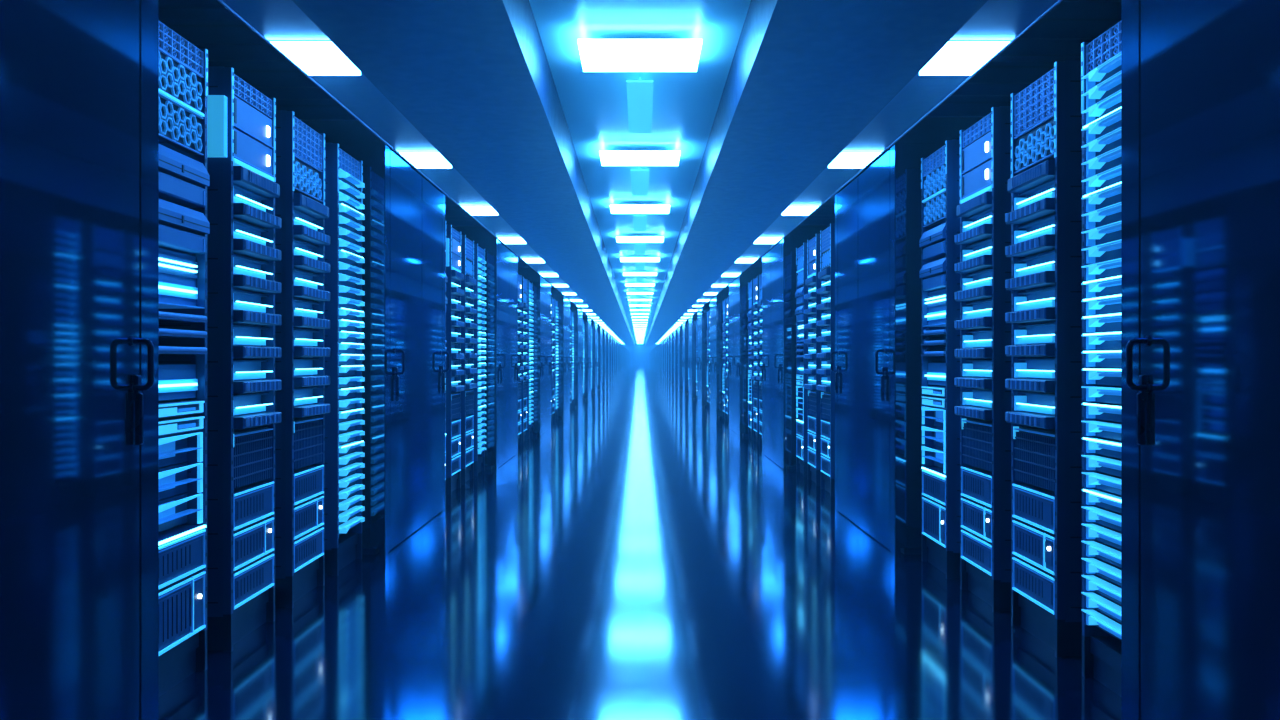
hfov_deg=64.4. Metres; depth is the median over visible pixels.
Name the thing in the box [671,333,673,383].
tall cabinet
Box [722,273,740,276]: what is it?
recessed light
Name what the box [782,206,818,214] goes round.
recessed light
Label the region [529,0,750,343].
ceiling
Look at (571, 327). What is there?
rack
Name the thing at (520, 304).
rack
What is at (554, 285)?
recessed light
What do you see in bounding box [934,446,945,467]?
shelf
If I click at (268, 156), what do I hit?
indicator light
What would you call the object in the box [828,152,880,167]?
recessed light
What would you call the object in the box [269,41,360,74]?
recessed light
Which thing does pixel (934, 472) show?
shelf
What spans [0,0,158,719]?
tall cabinet
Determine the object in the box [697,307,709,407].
tall cabinet
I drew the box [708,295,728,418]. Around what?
tall cabinet
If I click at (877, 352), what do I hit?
tall cabinet
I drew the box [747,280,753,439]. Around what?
rack
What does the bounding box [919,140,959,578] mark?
rack
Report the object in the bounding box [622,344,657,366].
wall
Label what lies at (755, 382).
vent grille
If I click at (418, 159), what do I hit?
recessed light
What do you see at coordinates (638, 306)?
ceiling lamp
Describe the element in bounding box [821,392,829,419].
vent grille
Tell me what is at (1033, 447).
vent grille
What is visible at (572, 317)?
rack
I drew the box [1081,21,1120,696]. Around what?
rack
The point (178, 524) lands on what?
shelf
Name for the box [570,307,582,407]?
tall cabinet
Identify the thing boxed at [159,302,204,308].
shelf
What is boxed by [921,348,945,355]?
unit
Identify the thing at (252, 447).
vent grille
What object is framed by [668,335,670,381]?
tall cabinet
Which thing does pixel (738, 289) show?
tall cabinet
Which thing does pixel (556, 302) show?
rack
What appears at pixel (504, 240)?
recessed light
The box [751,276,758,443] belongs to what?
rack
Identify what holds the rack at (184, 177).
on the floor
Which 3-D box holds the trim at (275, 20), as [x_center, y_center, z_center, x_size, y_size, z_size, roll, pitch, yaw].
[-3.200,-2.631,81.700,2.200,0.117,168.600,0,0,0]
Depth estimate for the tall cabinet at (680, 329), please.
36.37 m
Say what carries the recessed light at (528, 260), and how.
attached to the trim at (275, 20)
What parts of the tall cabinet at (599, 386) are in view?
edge post, door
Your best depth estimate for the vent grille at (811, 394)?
9.02 m
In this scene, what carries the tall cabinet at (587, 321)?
on the floor
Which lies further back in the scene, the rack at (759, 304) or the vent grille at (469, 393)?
the rack at (759, 304)
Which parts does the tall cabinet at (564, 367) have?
edge post, door, door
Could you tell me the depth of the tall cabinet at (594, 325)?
31.98 m
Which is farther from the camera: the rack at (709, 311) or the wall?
the wall
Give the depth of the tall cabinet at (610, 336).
49.54 m
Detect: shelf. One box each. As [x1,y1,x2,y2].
[159,89,204,116]
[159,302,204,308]
[159,432,186,467]
[159,462,186,499]
[159,493,186,531]
[159,525,205,544]
[233,158,273,181]
[921,467,945,477]
[922,188,945,202]
[923,323,945,326]
[934,407,945,427]
[934,427,943,447]
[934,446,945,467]
[961,185,991,203]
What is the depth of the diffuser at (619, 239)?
21.67 m
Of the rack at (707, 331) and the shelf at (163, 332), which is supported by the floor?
the rack at (707, 331)
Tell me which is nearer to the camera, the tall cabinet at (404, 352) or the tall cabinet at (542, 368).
the tall cabinet at (404, 352)
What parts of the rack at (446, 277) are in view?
post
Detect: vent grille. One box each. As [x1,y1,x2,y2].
[233,427,272,488]
[294,416,322,469]
[451,393,459,419]
[466,390,472,414]
[518,382,520,398]
[523,380,526,396]
[754,381,756,396]
[760,381,761,398]
[808,391,815,415]
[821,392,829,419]
[962,419,991,471]
[1013,426,1054,491]
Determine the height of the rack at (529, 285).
2.178 m
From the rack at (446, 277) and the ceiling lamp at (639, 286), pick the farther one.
the ceiling lamp at (639, 286)
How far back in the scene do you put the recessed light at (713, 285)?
34.64 m
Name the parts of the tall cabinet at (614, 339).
door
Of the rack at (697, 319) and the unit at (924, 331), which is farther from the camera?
the rack at (697, 319)
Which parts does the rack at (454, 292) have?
panel, lit panel, post, panel, edge trim, edge trim, edge trim, perforated panel, drawer, drawer, drawer, drawer, drawer, drawer, drawer, post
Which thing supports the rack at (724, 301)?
on the floor
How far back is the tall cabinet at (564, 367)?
18.81 m
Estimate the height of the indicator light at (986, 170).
0.044 m
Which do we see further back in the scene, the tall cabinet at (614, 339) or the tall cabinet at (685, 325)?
the tall cabinet at (614, 339)
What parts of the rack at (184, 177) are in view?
panel, edge trim, edge trim, edge trim, perforated panel, honeycomb panel, honeycomb panel, light panel, light panel, edge trim, edge trim, post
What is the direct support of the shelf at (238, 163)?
attached to the rack at (242, 254)
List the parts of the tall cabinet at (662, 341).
door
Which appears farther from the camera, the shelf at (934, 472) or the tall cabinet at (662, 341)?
the tall cabinet at (662, 341)
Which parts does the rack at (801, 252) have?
post, edge trim, edge trim, edge trim, edge trim, edge trim, perforated panel, honeycomb panel, honeycomb panel, panel, post, panel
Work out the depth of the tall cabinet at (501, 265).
10.31 m
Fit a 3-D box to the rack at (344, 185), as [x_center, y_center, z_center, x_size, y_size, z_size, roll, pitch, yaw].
[-1.960,-0.003,5.333,0.919,2.178,0.456,0,0,0]
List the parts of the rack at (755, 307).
post, post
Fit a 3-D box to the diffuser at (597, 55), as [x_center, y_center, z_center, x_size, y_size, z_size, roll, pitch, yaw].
[0.000,-2.581,8.630,1.008,0.022,0.860,0,0,0]
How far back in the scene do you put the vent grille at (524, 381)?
13.53 m
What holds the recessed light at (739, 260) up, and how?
attached to the trim at (996, 20)
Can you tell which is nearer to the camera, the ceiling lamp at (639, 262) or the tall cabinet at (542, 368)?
the tall cabinet at (542, 368)
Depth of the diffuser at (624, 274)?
30.54 m
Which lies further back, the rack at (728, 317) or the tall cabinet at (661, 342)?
the tall cabinet at (661, 342)
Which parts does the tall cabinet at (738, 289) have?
edge post, door, door, edge post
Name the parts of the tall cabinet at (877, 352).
handle, edge post, latch lever, door, door, handle, latch lever, edge post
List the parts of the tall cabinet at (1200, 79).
edge post, handle, latch lever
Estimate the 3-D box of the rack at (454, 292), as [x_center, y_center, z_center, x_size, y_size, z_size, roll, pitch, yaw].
[-1.948,-0.003,8.377,0.943,2.178,0.491,0,0,0]
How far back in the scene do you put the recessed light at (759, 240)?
21.72 m
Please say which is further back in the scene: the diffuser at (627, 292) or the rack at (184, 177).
the diffuser at (627, 292)
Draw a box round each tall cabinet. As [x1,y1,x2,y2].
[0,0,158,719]
[339,144,448,555]
[468,238,520,469]
[522,275,553,436]
[551,295,571,418]
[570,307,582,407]
[582,316,592,399]
[591,322,598,394]
[597,326,601,389]
[602,330,605,386]
[606,333,608,383]
[609,335,611,381]
[612,337,613,379]
[614,339,615,378]
[616,341,617,376]
[618,342,618,375]
[619,343,619,374]
[620,344,620,373]
[659,344,659,373]
[660,343,660,374]
[661,342,661,375]
[662,341,663,376]
[664,339,665,378]
[666,337,667,379]
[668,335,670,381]
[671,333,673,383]
[674,330,677,386]
[678,326,682,389]
[681,322,688,394]
[687,316,697,399]
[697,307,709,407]
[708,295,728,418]
[726,275,758,436]
[759,238,811,469]
[831,144,944,555]
[1121,0,1279,719]
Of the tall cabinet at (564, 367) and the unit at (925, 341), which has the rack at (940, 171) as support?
the unit at (925, 341)
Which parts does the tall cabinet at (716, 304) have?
door, door, edge post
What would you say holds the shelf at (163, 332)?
on the rack at (184, 177)
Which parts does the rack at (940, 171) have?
post, light panel, light panel, edge trim, edge trim, edge trim, edge trim, edge trim, perforated panel, honeycomb panel, honeycomb panel, panel, post, panel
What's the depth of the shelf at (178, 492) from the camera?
3.44 m
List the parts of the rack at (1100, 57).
post, light panel, light panel, light panel, light panel, light panel, light panel, light panel, light panel, light panel, light panel, light panel, light panel, light panel, light panel, light panel, light panel, light panel, light panel, light panel, light panel, light panel, light panel, light panel, light panel, light panel, light panel, light panel, light panel, light panel, light panel, light panel, light panel, perforated panel, panel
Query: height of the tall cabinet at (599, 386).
2.286 m
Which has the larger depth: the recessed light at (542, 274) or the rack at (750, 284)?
the recessed light at (542, 274)
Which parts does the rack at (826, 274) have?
post, drawer, drawer, drawer, drawer, drawer, drawer, drawer, edge trim, edge trim, edge trim, honeycomb panel, perforated panel, perforated panel, post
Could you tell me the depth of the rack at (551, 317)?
17.19 m
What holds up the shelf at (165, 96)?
attached to the rack at (184, 177)
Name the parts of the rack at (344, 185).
panel, post, panel, perforated panel, light panel, light panel, light panel, light panel, light panel, light panel, light panel, light panel, light panel, light panel, light panel, light panel, light panel, light panel, light panel, light panel, light panel, light panel, light panel, light panel, light panel, light panel, light panel, light panel, light panel, light panel, light panel, light panel, light panel, light panel, light panel, light panel, post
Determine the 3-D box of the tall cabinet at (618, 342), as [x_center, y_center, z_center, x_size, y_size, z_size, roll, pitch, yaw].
[-2.007,-0.057,67.970,1.185,2.286,1.740,0,0,0]
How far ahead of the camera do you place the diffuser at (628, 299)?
43.60 m
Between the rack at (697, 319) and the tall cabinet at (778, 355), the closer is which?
the tall cabinet at (778, 355)
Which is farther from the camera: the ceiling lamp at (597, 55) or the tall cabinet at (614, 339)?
the tall cabinet at (614, 339)
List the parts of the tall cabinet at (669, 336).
door, edge post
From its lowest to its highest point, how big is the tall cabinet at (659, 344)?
2.286 m
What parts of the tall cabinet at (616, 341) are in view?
door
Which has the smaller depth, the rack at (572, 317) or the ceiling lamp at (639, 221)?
the ceiling lamp at (639, 221)
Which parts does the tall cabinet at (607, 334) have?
edge post, door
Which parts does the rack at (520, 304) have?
post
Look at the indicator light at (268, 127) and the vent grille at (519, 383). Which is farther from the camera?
the vent grille at (519, 383)
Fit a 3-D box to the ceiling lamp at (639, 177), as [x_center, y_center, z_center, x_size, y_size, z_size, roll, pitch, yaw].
[0.000,-2.630,14.240,1.008,0.120,3.300,0,0,0]
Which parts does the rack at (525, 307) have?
post, panel, post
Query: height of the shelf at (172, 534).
0.011 m
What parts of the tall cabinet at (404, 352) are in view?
edge post, latch lever, handle, door, door, edge post, latch lever, handle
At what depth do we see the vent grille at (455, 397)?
8.40 m
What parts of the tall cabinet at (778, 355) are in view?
edge post, door, door, handle, latch lever, edge post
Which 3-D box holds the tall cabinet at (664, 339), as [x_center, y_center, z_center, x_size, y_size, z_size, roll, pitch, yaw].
[2.007,-0.057,59.190,1.185,2.286,1.740,0,0,0]
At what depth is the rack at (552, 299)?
17.86 m
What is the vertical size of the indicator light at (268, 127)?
0.044 m
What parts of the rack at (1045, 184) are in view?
post, drawer, drawer, drawer, drawer, drawer, drawer, drawer, edge trim, edge trim, edge trim, perforated panel, perforated panel, honeycomb panel, panel, post, panel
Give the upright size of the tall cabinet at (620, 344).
2.286 m
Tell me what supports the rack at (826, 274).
on the floor
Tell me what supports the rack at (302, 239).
on the floor
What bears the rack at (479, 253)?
on the floor
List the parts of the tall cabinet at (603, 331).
edge post, door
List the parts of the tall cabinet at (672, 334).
door, edge post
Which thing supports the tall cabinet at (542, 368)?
on the floor
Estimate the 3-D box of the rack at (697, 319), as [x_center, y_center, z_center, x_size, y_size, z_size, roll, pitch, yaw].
[1.960,-0.003,27.209,0.919,2.178,0.456,0,0,0]
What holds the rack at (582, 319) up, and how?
on the floor
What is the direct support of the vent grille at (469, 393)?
attached to the rack at (467, 246)
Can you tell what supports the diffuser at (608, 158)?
attached to the ceiling lamp at (639, 177)
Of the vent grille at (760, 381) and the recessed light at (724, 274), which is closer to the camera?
the vent grille at (760, 381)
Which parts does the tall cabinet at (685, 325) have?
door, door, edge post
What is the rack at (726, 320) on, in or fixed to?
on the floor
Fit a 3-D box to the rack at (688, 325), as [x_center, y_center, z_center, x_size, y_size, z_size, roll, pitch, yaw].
[1.960,-0.003,31.599,0.919,2.178,0.456,0,0,0]
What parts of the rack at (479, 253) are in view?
post, panel, perforated panel, light panel, light panel, light panel, light panel, light panel, light panel, light panel, light panel, light panel, light panel, light panel, post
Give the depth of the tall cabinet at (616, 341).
63.30 m
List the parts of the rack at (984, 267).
post, drawer, drawer, drawer, drawer, drawer, drawer, drawer, edge trim, edge trim, edge trim, perforated panel, panel, post, panel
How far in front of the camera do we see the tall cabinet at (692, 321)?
27.59 m
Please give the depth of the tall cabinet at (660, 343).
71.48 m
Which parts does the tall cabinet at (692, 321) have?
door, door, edge post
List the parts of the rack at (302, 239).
panel, post, panel, perforated panel, perforated panel, honeycomb panel, edge trim, edge trim, edge trim, drawer, drawer, drawer, drawer, drawer, drawer, drawer, post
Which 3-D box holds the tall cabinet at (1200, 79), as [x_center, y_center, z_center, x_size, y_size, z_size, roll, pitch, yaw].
[1.978,-0.057,2.120,1.245,2.286,1.740,0,0,0]
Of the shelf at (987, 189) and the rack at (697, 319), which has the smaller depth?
the shelf at (987, 189)
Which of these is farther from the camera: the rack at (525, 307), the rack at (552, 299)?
the rack at (552, 299)
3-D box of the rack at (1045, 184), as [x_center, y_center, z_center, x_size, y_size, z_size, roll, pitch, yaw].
[1.948,-0.003,3.931,0.943,2.178,0.456,0,0,0]
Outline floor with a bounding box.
[159,367,1120,719]
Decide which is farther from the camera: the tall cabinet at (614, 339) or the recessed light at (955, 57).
the tall cabinet at (614, 339)
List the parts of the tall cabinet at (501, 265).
edge post, latch lever, handle, door, door, edge post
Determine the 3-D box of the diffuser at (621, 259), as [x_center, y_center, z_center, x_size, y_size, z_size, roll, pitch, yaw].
[0.000,-2.581,26.190,1.008,0.022,0.860,0,0,0]
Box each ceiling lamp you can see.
[578,39,701,132]
[599,150,680,195]
[610,203,669,230]
[616,235,663,253]
[620,258,659,269]
[623,271,656,281]
[625,284,654,290]
[627,292,652,297]
[628,299,651,303]
[629,305,650,308]
[630,309,649,312]
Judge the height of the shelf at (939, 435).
0.102 m
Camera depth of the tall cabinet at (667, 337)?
53.93 m
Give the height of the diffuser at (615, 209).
0.022 m
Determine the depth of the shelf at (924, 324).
5.38 m
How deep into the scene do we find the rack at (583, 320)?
27.15 m
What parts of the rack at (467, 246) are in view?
panel, post, panel, perforated panel, perforated panel, honeycomb panel, edge trim, edge trim, edge trim, drawer, drawer, drawer, drawer, drawer, drawer, drawer, post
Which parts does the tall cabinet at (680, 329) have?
door, edge post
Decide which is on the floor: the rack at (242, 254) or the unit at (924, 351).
the rack at (242, 254)
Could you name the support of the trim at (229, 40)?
attached to the wall
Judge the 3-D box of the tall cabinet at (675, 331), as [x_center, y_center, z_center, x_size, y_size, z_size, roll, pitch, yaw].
[2.007,-0.057,41.630,1.185,2.286,1.740,0,0,0]
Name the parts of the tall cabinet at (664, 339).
door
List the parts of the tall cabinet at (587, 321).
edge post, door, door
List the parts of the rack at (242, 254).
panel, lit panel, post, panel, perforated panel, edge trim, edge trim, edge trim, drawer, drawer, drawer, drawer, drawer, drawer, drawer, post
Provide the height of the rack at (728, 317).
2.178 m
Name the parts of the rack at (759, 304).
post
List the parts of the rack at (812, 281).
post, drawer, drawer, drawer, drawer, drawer, drawer, drawer, edge trim, edge trim, edge trim, perforated panel, panel, post, panel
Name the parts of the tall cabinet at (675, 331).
door, edge post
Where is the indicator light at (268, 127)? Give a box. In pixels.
[267,126,269,136]
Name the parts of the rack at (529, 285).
post, post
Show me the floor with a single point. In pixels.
(639, 556)
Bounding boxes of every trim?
[159,0,626,348]
[222,0,620,340]
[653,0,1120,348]
[659,0,1057,340]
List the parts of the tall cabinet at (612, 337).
door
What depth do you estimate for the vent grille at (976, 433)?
4.62 m
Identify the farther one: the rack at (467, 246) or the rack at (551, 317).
the rack at (551, 317)
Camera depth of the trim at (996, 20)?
10.48 m
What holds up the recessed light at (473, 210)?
attached to the trim at (275, 20)
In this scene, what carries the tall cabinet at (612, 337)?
on the floor
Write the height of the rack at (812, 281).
2.178 m
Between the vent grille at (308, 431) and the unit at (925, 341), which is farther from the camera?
the unit at (925, 341)
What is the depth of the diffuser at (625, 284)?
34.82 m
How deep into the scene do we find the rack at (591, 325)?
31.57 m
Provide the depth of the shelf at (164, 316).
3.42 m
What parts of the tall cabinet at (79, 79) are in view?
latch lever, handle, edge post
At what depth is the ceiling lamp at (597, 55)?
8.69 m
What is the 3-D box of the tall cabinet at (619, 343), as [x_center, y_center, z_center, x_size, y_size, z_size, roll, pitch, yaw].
[-2.007,-0.057,72.360,1.185,2.286,1.740,0,0,0]
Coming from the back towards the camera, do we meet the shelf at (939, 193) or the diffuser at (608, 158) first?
the diffuser at (608, 158)
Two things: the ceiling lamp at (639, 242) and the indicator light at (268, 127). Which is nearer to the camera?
the indicator light at (268, 127)
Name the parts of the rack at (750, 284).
post, edge trim, honeycomb panel, post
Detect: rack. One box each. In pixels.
[159,21,209,696]
[207,66,281,651]
[275,110,329,607]
[325,143,364,575]
[445,221,447,498]
[446,224,464,494]
[461,234,476,484]
[474,244,485,475]
[518,274,523,444]
[521,276,529,442]
[527,280,532,438]
[551,297,555,422]
[551,317,552,374]
[555,300,557,419]
[570,311,572,408]
[571,311,573,408]
[582,319,583,394]
[582,320,583,400]
[591,325,591,394]
[688,325,688,389]
[696,319,697,400]
[706,311,708,408]
[707,311,709,408]
[722,299,725,420]
[724,297,728,422]
[727,317,728,374]
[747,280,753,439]
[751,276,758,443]
[756,274,761,444]
[795,243,807,476]
[804,234,820,485]
[817,223,834,495]
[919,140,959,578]
[954,106,1020,612]
[1005,61,1081,657]
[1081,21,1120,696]
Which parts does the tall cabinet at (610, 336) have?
edge post, door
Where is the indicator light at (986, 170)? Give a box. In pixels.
[985,169,987,179]
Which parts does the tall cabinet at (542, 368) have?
edge post, door, door, edge post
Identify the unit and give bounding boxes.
[921,328,945,335]
[921,337,945,345]
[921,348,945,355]
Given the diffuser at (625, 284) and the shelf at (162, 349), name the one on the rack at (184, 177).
the shelf at (162, 349)
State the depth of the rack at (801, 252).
9.62 m
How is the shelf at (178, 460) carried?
attached to the rack at (184, 177)
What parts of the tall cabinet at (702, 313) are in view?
door, door, edge post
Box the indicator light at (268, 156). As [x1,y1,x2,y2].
[267,155,269,166]
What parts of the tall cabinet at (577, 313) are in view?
edge post, door, door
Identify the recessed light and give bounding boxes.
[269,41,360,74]
[399,152,451,167]
[461,206,497,214]
[499,238,525,243]
[522,258,544,262]
[539,273,557,276]
[552,284,568,286]
[711,284,727,286]
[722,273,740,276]
[735,258,757,262]
[754,238,780,243]
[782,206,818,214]
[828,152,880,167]
[919,41,1010,74]
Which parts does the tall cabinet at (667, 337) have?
door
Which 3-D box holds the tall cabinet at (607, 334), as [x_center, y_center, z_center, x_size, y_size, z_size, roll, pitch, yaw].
[-2.007,-0.057,46.020,1.185,2.286,1.740,0,0,0]
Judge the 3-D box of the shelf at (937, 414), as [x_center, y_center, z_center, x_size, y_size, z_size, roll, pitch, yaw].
[1.797,0.303,5.259,0.446,0.102,0.412,0,0,0]
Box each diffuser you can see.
[578,39,701,71]
[599,151,680,165]
[610,205,669,213]
[616,237,663,242]
[620,258,659,261]
[623,273,656,275]
[625,284,654,285]
[627,292,652,293]
[628,299,651,300]
[630,309,649,310]
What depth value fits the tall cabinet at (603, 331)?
40.76 m
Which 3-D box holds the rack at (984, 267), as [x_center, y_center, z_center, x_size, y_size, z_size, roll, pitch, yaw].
[1.948,-0.003,4.612,0.943,2.178,0.491,0,0,0]
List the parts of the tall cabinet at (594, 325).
edge post, door, door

